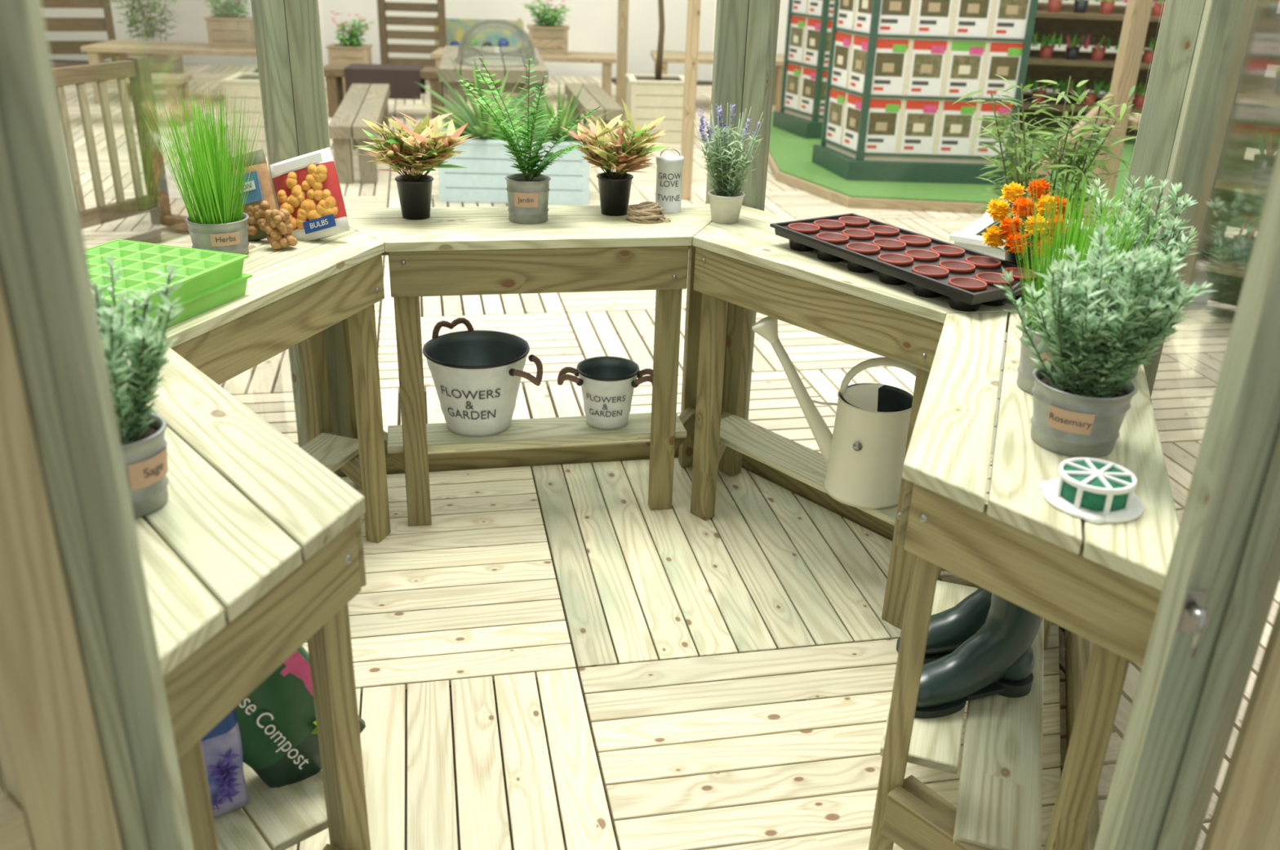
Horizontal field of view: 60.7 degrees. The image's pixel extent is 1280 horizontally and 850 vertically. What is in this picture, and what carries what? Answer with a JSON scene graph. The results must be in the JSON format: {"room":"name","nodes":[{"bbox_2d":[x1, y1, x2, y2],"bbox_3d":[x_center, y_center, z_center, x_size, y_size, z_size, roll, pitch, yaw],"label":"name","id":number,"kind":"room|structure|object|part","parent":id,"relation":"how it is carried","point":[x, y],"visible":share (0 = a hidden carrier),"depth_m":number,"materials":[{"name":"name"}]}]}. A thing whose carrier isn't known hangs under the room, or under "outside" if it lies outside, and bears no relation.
{"room":"shop","nodes":[
{"label":"shop","id":0,"kind":"room"},
{"bbox_2d":[51,59,1134,425],"bbox_3d":[0.010,-0.304,5.010,26.000,0.060,21.400,2,24,0],"label":"floor","id":1,"kind":"structure","parent":0,"point":[613,79],"depth_m":5.64,"materials":[{"name":"beige wood"}]},
{"bbox_2d":[52,62,1279,849],"bbox_3d":[0.772,-1.226,7.019,19.506,0.028,16.610,2,24,0],"label":"decking","id":2,"kind":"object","parent":1,"relation":"on","point":[622,322],"visible":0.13,"depth_m":5.14,"materials":[{"name":"beige wood"}]},
{"bbox_2d":[40,0,115,67],"bbox_3d":[-7.241,-4.943,12.028,2.480,2.200,0.081,-8,26,-21],"label":"slatted screen","id":3,"kind":"object","parent":2,"relation":"on","point":[52,24],"visible":0.38,"depth_m":12.54,"materials":[{"name":"brown wood"}]},
{"bbox_2d":[53,55,189,244],"bbox_3d":[-3.192,-1.307,5.670,0.395,0.980,2.196,11,26,20],"label":"wooden chair","id":4,"kind":"object","parent":2,"relation":"on","point":[137,68],"visible":0.6,"depth_m":6.36,"materials":[{"name":"beige wood"}]},
{"bbox_2d":[86,73,192,126],"bbox_3d":[-4.804,-2.990,10.015,1.300,0.420,0.392,0,24,-5],"label":"garden bench","id":5,"kind":"object","parent":2,"relation":"on","point":[175,82],"visible":0.46,"depth_m":9.93,"materials":[{"name":"brown wood"}]},
{"bbox_2d":[106,0,183,40],"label":"planter","id":6,"kind":"object","parent":2,"relation":"on","point":[147,33],"depth_m":11.91,"materials":[{"name":"plant"}]},
{"bbox_2d":[128,53,184,73],"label":"planter","id":7,"kind":"object","parent":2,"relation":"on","point":[166,64],"depth_m":12.02,"materials":[{"name":"wood"}]},
{"bbox_2d":[80,40,256,103],"bbox_3d":[-4.632,-3.655,11.359,1.900,0.550,0.792,1,24,-3],"label":"garden table","id":8,"kind":"object","parent":2,"relation":"on","point":[119,49],"visible":0.51,"depth_m":10.95,"materials":[{"name":"brown wood"}]},
{"bbox_2d":[202,0,255,48],"bbox_3d":[-4.216,-4.184,11.143,0.558,0.675,0.537,0,24,-5],"label":"flower box","id":9,"kind":"object","parent":8,"relation":"on","point":[229,29],"visible":1,"depth_m":11.05,"materials":[{"name":"wood"}]},
{"bbox_2d":[220,72,266,154],"bbox_3d":[-3.067,-2.558,8.978,0.540,0.580,0.520,0,24,-5],"label":"planter box","id":10,"kind":"object","parent":2,"relation":"on","point":[246,84],"visible":0.4,"depth_m":8.73,"materials":[{"name":"beige paint"}]},
{"bbox_2d":[325,10,374,95],"bbox_3d":[-3.174,-4.104,12.087,0.538,0.862,0.534,0,24,-5],"label":"flower box","id":11,"kind":"object","parent":2,"relation":"on","point":[351,51],"visible":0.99,"depth_m":11.99,"materials":[{"name":"wood"}]},
{"bbox_2d":[328,83,390,183],"bbox_3d":[-2.252,-2.418,8.919,0.332,0.420,2.400,-2,24,-9],"label":"garden bench","id":12,"kind":"object","parent":2,"relation":"on","point":[368,102],"visible":0.84,"depth_m":7.97,"materials":[{"name":"beige wood"}]},
{"bbox_2d":[323,63,444,118],"bbox_3d":[-2.513,-3.305,10.827,1.200,0.471,0.434,0,24,-4],"label":"wooden table","id":13,"kind":"object","parent":2,"relation":"on","point":[401,78],"visible":0.63,"depth_m":10.62,"materials":[{"name":"wood"}]},
{"bbox_2d":[377,0,446,80],"bbox_3d":[-2.692,-4.845,12.880,0.780,1.600,0.080,1,24,-3],"label":"chair","id":14,"kind":"object","parent":2,"relation":"on","point":[383,6],"visible":0.66,"depth_m":12.94,"materials":[{"name":"brown wood"}]},
{"bbox_2d":[434,15,524,48],"bbox_3d":[-1.997,-4.672,13.589,1.100,0.750,0.147,1,24,-2],"label":"board","id":15,"kind":"object","parent":2,"relation":"on","point":[455,28],"visible":0.41,"depth_m":13.51,"materials":[{"name":"multicoloured"}]},
{"bbox_2d":[438,45,548,126],"bbox_3d":[-1.269,-2.796,9.447,0.842,0.740,1.900,-2,24,-8],"label":"garden table","id":16,"kind":"object","parent":2,"relation":"on","point":[500,65],"visible":0.54,"depth_m":8.61,"materials":[{"name":"brown wood"}]},
{"bbox_2d":[454,18,538,62],"bbox_3d":[-1.159,-3.100,8.818,0.680,0.330,0.680,2,24,0],"label":"dome","id":17,"kind":"object","parent":16,"relation":"on","point":[465,50],"visible":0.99,"depth_m":8.97,"materials":[{"name":"white"}]},
{"bbox_2d":[410,54,614,204],"bbox_3d":[-0.914,-2.053,7.553,1.371,0.946,1.186,14,27,25],"label":"planter","id":18,"kind":"object","parent":2,"relation":"on","point":[487,166],"visible":0.61,"depth_m":7.47,"materials":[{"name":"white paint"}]},
{"bbox_2d":[430,47,616,97],"bbox_3d":[-1.273,-3.888,12.191,2.000,0.500,0.692,1,24,-3],"label":"garden table","id":19,"kind":"object","parent":2,"relation":"on","point":[606,59],"visible":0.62,"depth_m":11.87,"materials":[{"name":"brown wood"}]},
{"bbox_2d":[522,0,570,55],"bbox_3d":[-1.021,-4.390,11.967,0.558,0.671,0.480,0,24,-5],"label":"flower box","id":20,"kind":"object","parent":19,"relation":"on","point":[548,38],"visible":0.98,"depth_m":11.88,"materials":[{"name":"wood"}]},
{"bbox_2d":[564,83,623,137],"bbox_3d":[-0.431,-2.724,9.741,0.312,0.420,1.700,-2,24,-9],"label":"garden bench","id":21,"kind":"object","parent":2,"relation":"on","point":[597,96],"visible":0.47,"depth_m":9.37,"materials":[{"name":"beige wood"}]},
{"bbox_2d":[615,0,628,122],"bbox_3d":[-0.153,-4.159,10.302,0.700,2.600,0.100,2,24,0],"label":"pergola post","id":22,"kind":"object","parent":2,"relation":"on","point":[623,5],"visible":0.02,"depth_m":10.51,"materials":[{"name":"beige wood"}]},
{"bbox_2d":[0,0,1279,849],"bbox_3d":[-0.127,-0.294,2.333,2.785,2.028,2.709,2,24,0],"label":"greenhouse frame","id":23,"kind":"object","parent":2,"relation":"on","point":[1184,709],"visible":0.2,"depth_m":1.35,"materials":[{"name":"beige wood"}]},
{"bbox_2d":[0,282,122,849],"bbox_3d":[-0.753,0.340,0.880,0.042,1.900,0.600,20,30,35],"label":"door","id":24,"kind":"structure","parent":23,"relation":"attached to","point":[58,797],"depth_m":1.04,"materials":[{"name":"brown wood"}]},
{"bbox_2d":[124,342,370,849],"bbox_3d":[-0.856,0.429,1.974,0.425,0.900,1.324,-18,31,-37],"label":"bench","id":25,"kind":"object","parent":23,"relation":"on","point":[254,553],"visible":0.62,"depth_m":1.58,"materials":[{"name":"brown wood"}]},
{"bbox_2d":[91,253,186,518],"bbox_3d":[-0.728,-0.050,1.506,0.215,0.363,0.224,-3,25,-11],"label":"sage","id":26,"kind":"object","parent":25,"relation":"on","point":[141,431],"visible":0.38,"depth_m":1.51,"materials":[{"name":"plant"}]},
{"bbox_2d":[200,708,248,817],"bbox_3d":[-0.744,0.539,1.857,0.125,0.292,0.103,-11,27,-26],"label":"bag","id":27,"kind":"object","parent":25,"relation":"on","point":[222,748],"visible":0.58,"depth_m":1.85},
{"bbox_2d":[234,645,365,787],"bbox_3d":[-0.678,0.451,1.904,0.382,0.500,0.116,-11,27,-26],"label":"bag","id":28,"kind":"object","parent":25,"relation":"on","point":[277,722],"visible":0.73,"depth_m":1.92,"materials":[{"name":"plastic"}]},
{"bbox_2d":[160,227,391,542],"bbox_3d":[-1.036,0.045,2.822,0.412,0.900,1.324,10,25,17],"label":"bench","id":29,"kind":"object","parent":23,"relation":"on","point":[293,294],"visible":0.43,"depth_m":2.83,"materials":[{"name":"brown wood"}]},
{"bbox_2d":[119,273,252,338],"bbox_3d":[-1.116,-0.279,2.377,0.363,0.046,0.383,10,25,17],"label":"tray","id":30,"kind":"object","parent":29,"relation":"on","point":[217,295],"visible":0.06,"depth_m":2.37,"materials":[{"name":"plastic"}]},
{"bbox_2d":[85,239,248,321],"bbox_3d":[-1.105,-0.316,2.344,0.353,0.046,0.378,9,25,15],"label":"tray","id":31,"kind":"object","parent":30,"relation":"on","point":[204,270],"visible":0.56,"depth_m":2.38,"materials":[{"name":"plastic"}]},
{"bbox_2d":[138,86,268,254],"bbox_3d":[-1.067,-0.625,2.715,0.326,0.408,0.298,-19,32,-39],"label":"potted grass","id":32,"kind":"object","parent":29,"relation":"on","point":[215,224],"depth_m":2.69,"materials":[{"name":"plant"}]},
{"bbox_2d":[220,149,276,240],"bbox_3d":[-1.042,-0.603,2.902,0.200,0.249,0.088,9,25,15],"label":"packet","id":33,"kind":"object","parent":29,"relation":"on","point":[261,199],"visible":0.36,"depth_m":2.88,"materials":[{"name":"paper"}]},
{"bbox_2d":[264,208,297,248],"bbox_3d":[-0.935,-0.511,2.838,0.079,0.103,0.062,-6,25,-16],"label":"bag","id":34,"kind":"object","parent":29,"relation":"on","point":[278,228],"visible":1,"depth_m":2.82,"materials":[{"name":"food"}]},
{"bbox_2d":[270,146,350,240],"bbox_3d":[-0.890,-0.606,2.925,0.243,0.263,0.097,6,24,8],"label":"packet","id":35,"kind":"object","parent":29,"relation":"on","point":[307,185],"visible":0.99,"depth_m":2.91,"materials":[{"name":"paper"}]},
{"bbox_2d":[342,201,711,526],"bbox_3d":[-0.322,-0.212,3.385,1.324,0.954,0.412,-3,24,-11],"label":"bench","id":36,"kind":"object","parent":23,"relation":"on","point":[455,251],"depth_m":3.17,"materials":[{"name":"brown wood"}]},
{"bbox_2d":[354,112,477,219],"bbox_3d":[-0.646,-0.735,3.131,0.336,0.296,0.290,-18,31,-37],"label":"potted croton","id":37,"kind":"object","parent":36,"relation":"on","point":[407,148],"visible":1,"depth_m":3.12,"materials":[{"name":"black plant"}]},
{"bbox_2d":[422,317,542,436],"bbox_3d":[-0.483,-0.142,3.406,0.371,0.299,0.340,2,24,0],"label":"bucket","id":38,"kind":"object","parent":36,"relation":"on","point":[477,375],"visible":1,"depth_m":3.35,"materials":[{"name":"metal"}]},
{"bbox_2d":[458,56,600,224],"bbox_3d":[-0.340,-0.821,3.137,0.374,0.466,0.382,10,25,18],"label":"potted fern","id":39,"kind":"object","parent":36,"relation":"on","point":[527,193],"visible":1,"depth_m":3.15,"materials":[{"name":"green plant"}]},
{"bbox_2d":[557,355,653,430],"bbox_3d":[-0.103,-0.096,3.467,0.316,0.188,0.198,2,24,0],"label":"bucket","id":40,"kind":"object","parent":36,"relation":"on","point":[607,384],"visible":0.98,"depth_m":3.42,"materials":[{"name":"metal"}]},
{"bbox_2d":[560,99,668,216],"bbox_3d":[-0.066,-0.809,3.279,0.307,0.346,0.328,-8,26,-20],"label":"potted croton","id":41,"kind":"object","parent":36,"relation":"on","point":[626,153],"visible":1,"depth_m":3.25,"materials":[{"name":"black plant"}]},
{"bbox_3d":[0.021,-0.642,3.269,0.127,0.054,0.114,-7,25,-18],"label":"twine coil","id":42,"kind":"part","parent":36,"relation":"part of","materials":[{"name":"beige fabric"}]},
{"bbox_2d":[655,148,684,213],"bbox_3d":[0.090,-0.754,3.358,0.086,0.190,0.086,2,24,0],"label":"tin","id":43,"kind":"object","parent":36,"relation":"on","point":[668,166],"visible":0.94,"depth_m":3.33,"materials":[{"name":"white metal"}]},
{"bbox_2d":[689,205,1035,629],"bbox_3d":[0.571,-0.037,3.126,0.412,0.900,1.324,-18,31,-37],"label":"bench","id":44,"kind":"object","parent":23,"relation":"on","point":[744,264],"visible":0.62,"depth_m":3.01,"materials":[{"name":"brown wood"}]},
{"bbox_2d":[693,102,763,224],"bbox_3d":[0.251,-0.770,3.216,0.209,0.345,0.173,10,25,18],"label":"lavender","id":45,"kind":"object","parent":44,"relation":"on","point":[726,203],"visible":1,"depth_m":3.22,"materials":[{"name":"plant"}]},
{"bbox_2d":[751,315,916,509],"bbox_3d":[0.553,-0.049,3.050,0.523,0.482,0.236,9,25,15],"label":"watering can","id":46,"kind":"object","parent":44,"relation":"on","point":[864,454],"visible":0.84,"depth_m":3.00,"materials":[{"name":"beige metal"}]},
{"bbox_2d":[769,213,1039,311],"bbox_3d":[0.684,-0.429,2.831,0.304,0.062,0.736,-13,28,-30],"label":"tray","id":47,"kind":"object","parent":44,"relation":"on","point":[935,267],"visible":0.96,"depth_m":2.76,"materials":[{"name":"black plastic"}]},
{"bbox_2d":[981,177,1070,269],"bbox_3d":[0.968,-0.479,2.728,0.226,0.254,0.204,2,24,0],"label":"marigold","id":48,"kind":"object","parent":44,"relation":"on","point":[994,235],"visible":0.72,"depth_m":2.71,"materials":[{"name":"orange plant"}]},
{"bbox_2d":[868,311,1179,849],"bbox_3d":[0.751,0.347,2.277,0.425,0.900,1.324,9,25,16],"label":"bench","id":49,"kind":"object","parent":23,"relation":"on","point":[1106,590],"visible":0.75,"depth_m":1.84,"materials":[{"name":"brown wood"}]},
{"bbox_2d":[896,586,991,663],"bbox_3d":[0.735,0.325,2.362,0.330,0.369,0.125,-4,25,-13],"label":"boot","id":50,"kind":"object","parent":49,"relation":"on","point":[948,628],"visible":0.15,"depth_m":2.37,"materials":[{"name":"rubber"}]},
{"bbox_2d":[914,592,1042,718],"bbox_3d":[0.687,0.392,2.208,0.330,0.369,0.125,-6,25,-18],"label":"boot","id":51,"kind":"object","parent":49,"relation":"on","point":[998,658],"visible":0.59,"depth_m":2.21,"materials":[{"name":"rubber"}]},
{"bbox_2d":[1004,166,1174,395],"bbox_3d":[0.801,-0.257,2.024,0.282,0.412,0.261,15,27,28],"label":"potted grass","id":52,"kind":"object","parent":49,"relation":"on","point":[1025,381],"depth_m":2.01,"materials":[{"name":"plant"}]},
{"bbox_2d":[1039,457,1143,524],"bbox_3d":[0.697,0.095,1.673,0.148,0.049,0.151,2,24,0],"label":"dispenser","id":53,"kind":"object","parent":49,"relation":"on","point":[1091,490],"visible":1,"depth_m":1.64,"materials":[{"name":"white plastic"}]},
{"bbox_2d":[993,223,1215,457],"bbox_3d":[0.740,-0.139,1.806,0.254,0.370,0.301,-7,26,-19],"label":"rosemary","id":54,"kind":"object","parent":49,"relation":"on","point":[1082,397],"visible":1,"depth_m":1.77,"materials":[{"name":"plant"}]},
{"bbox_2d":[1084,174,1199,377],"bbox_3d":[0.954,-0.293,2.140,0.209,0.391,0.273,10,25,17],"label":"rosemary","id":55,"kind":"object","parent":49,"relation":"on","point":[1171,226],"visible":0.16,"depth_m":2.09,"materials":[{"name":"plant"}]},
{"bbox_2d":[1175,589,1209,657],"bbox_3d":[0.692,0.248,1.363,0.025,0.080,0.033,2,24,0],"label":"door handle","id":56,"kind":"object","parent":23,"relation":"attached to","point":[1193,616],"depth_m":1.36,"materials":[{"name":"silver metal"}]},
{"bbox_2d":[1201,603,1279,849],"bbox_3d":[1.072,0.242,1.233,0.600,1.900,0.042,11,26,19],"label":"door","id":57,"kind":"structure","parent":23,"relation":"attached to","point":[1246,815],"depth_m":1.42,"materials":[{"name":"beige wood"}]},
{"bbox_2d":[625,0,684,142],"bbox_3d":[0.169,-3.820,9.610,0.731,2.563,0.997,0,24,-5],"label":"planter","id":58,"kind":"object","parent":2,"relation":"on","point":[650,97],"visible":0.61,"depth_m":9.84,"materials":[{"name":"beige paint"}]},
{"bbox_2d":[680,0,701,199],"bbox_3d":[0.363,-2.819,7.333,0.700,2.600,0.085,2,24,0],"label":"pergola post","id":59,"kind":"object","parent":2,"relation":"on","point":[693,6],"visible":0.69,"depth_m":7.53,"materials":[{"name":"beige wood"}]},
{"bbox_2d":[650,50,784,111],"bbox_3d":[0.875,-3.800,12.089,1.500,0.550,0.792,1,24,-3],"label":"garden table","id":60,"kind":"object","parent":2,"relation":"on","point":[668,56],"visible":0.38,"depth_m":11.79,"materials":[{"name":"brown wood"}]},
{"bbox_2d":[768,111,1136,215],"bbox_3d":[3.179,-2.340,9.563,4.200,0.076,4.220,2,24,0],"label":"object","id":61,"kind":"object","parent":2,"relation":"on","point":[790,163],"visible":0.33,"depth_m":8.15,"materials":[{"name":"green"}]},
{"bbox_2d":[772,0,834,138],"bbox_3d":[2.043,-3.810,9.852,1.391,2.300,0.697,-1,24,-6],"label":"display shelf","id":62,"kind":"object","parent":61,"relation":"on","point":[809,22],"visible":0.3,"depth_m":9.96,"materials":[{"name":"green paint"},{"name":"paper"}]},
{"bbox_2d":[811,0,1038,184],"bbox_3d":[2.245,-3.026,8.109,1.622,2.300,0.716,1,24,-1],"label":"display shelf","id":63,"kind":"object","parent":61,"relation":"on","point":[897,69],"visible":0.88,"depth_m":8.07,"materials":[{"name":"green paint"},{"name":"paper"}]},
{"bbox_2d":[1017,0,1164,136],"bbox_3d":[4.216,-3.418,10.031,1.880,1.570,0.420,4,24,5],"label":"plant shelf","id":64,"kind":"object","parent":61,"relation":"on","point":[1081,24],"visible":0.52,"depth_m":10.13,"materials":[{"name":"brown wood"}]},
{"bbox_2d":[1030,2,1153,54],"bbox_3d":[4.756,-4.670,12.302,2.480,2.200,0.080,4,24,5],"label":"slatted screen","id":65,"kind":"object","parent":64,"relation":"on","point":[1042,3],"visible":0.02,"depth_m":12.26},
{"bbox_2d":[948,74,1141,453],"bbox_3d":[1.452,-0.583,3.975,0.688,1.316,0.608,16,28,29],"label":"planter","id":66,"kind":"object","parent":2,"relation":"on","point":[971,237],"visible":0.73,"depth_m":3.79,"materials":[{"name":"white plastic"}]},
{"bbox_2d":[999,0,1153,227],"bbox_3d":[3.043,-2.297,6.607,1.887,2.400,0.354,-8,26,-20],"label":"wooden post","id":67,"kind":"object","parent":2,"relation":"on","point":[1137,13],"visible":0.16,"depth_m":6.58,"materials":[{"name":"beige wood"}]},
{"bbox_2d":[1173,0,1279,320],"bbox_3d":[3.548,-1.196,4.788,1.880,1.900,0.420,23,31,39],"label":"plant shelf","id":68,"kind":"object","parent":2,"relation":"on","point":[1233,191],"visible":0.78,"depth_m":5.35,"materials":[{"name":"black plastic"}]},
{"bbox_2d":[241,457,1061,849],"bbox_3d":[-0.157,0.619,2.740,2.594,0.029,2.516,2,24,0],"label":"deck","id":69,"kind":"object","parent":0,"point":[557,660],"depth_m":2.73,"materials":[{"name":"beige wood"}]},
{"bbox_2d":[42,0,1279,94],"bbox_3d":[0.231,-7.022,13.729,26.000,5.200,0.150,2,24,0],"label":"wall","id":70,"kind":"structure","parent":0,"point":[593,24],"depth_m":14.46,"materials":[{"name":"beige paint"}]}
]}

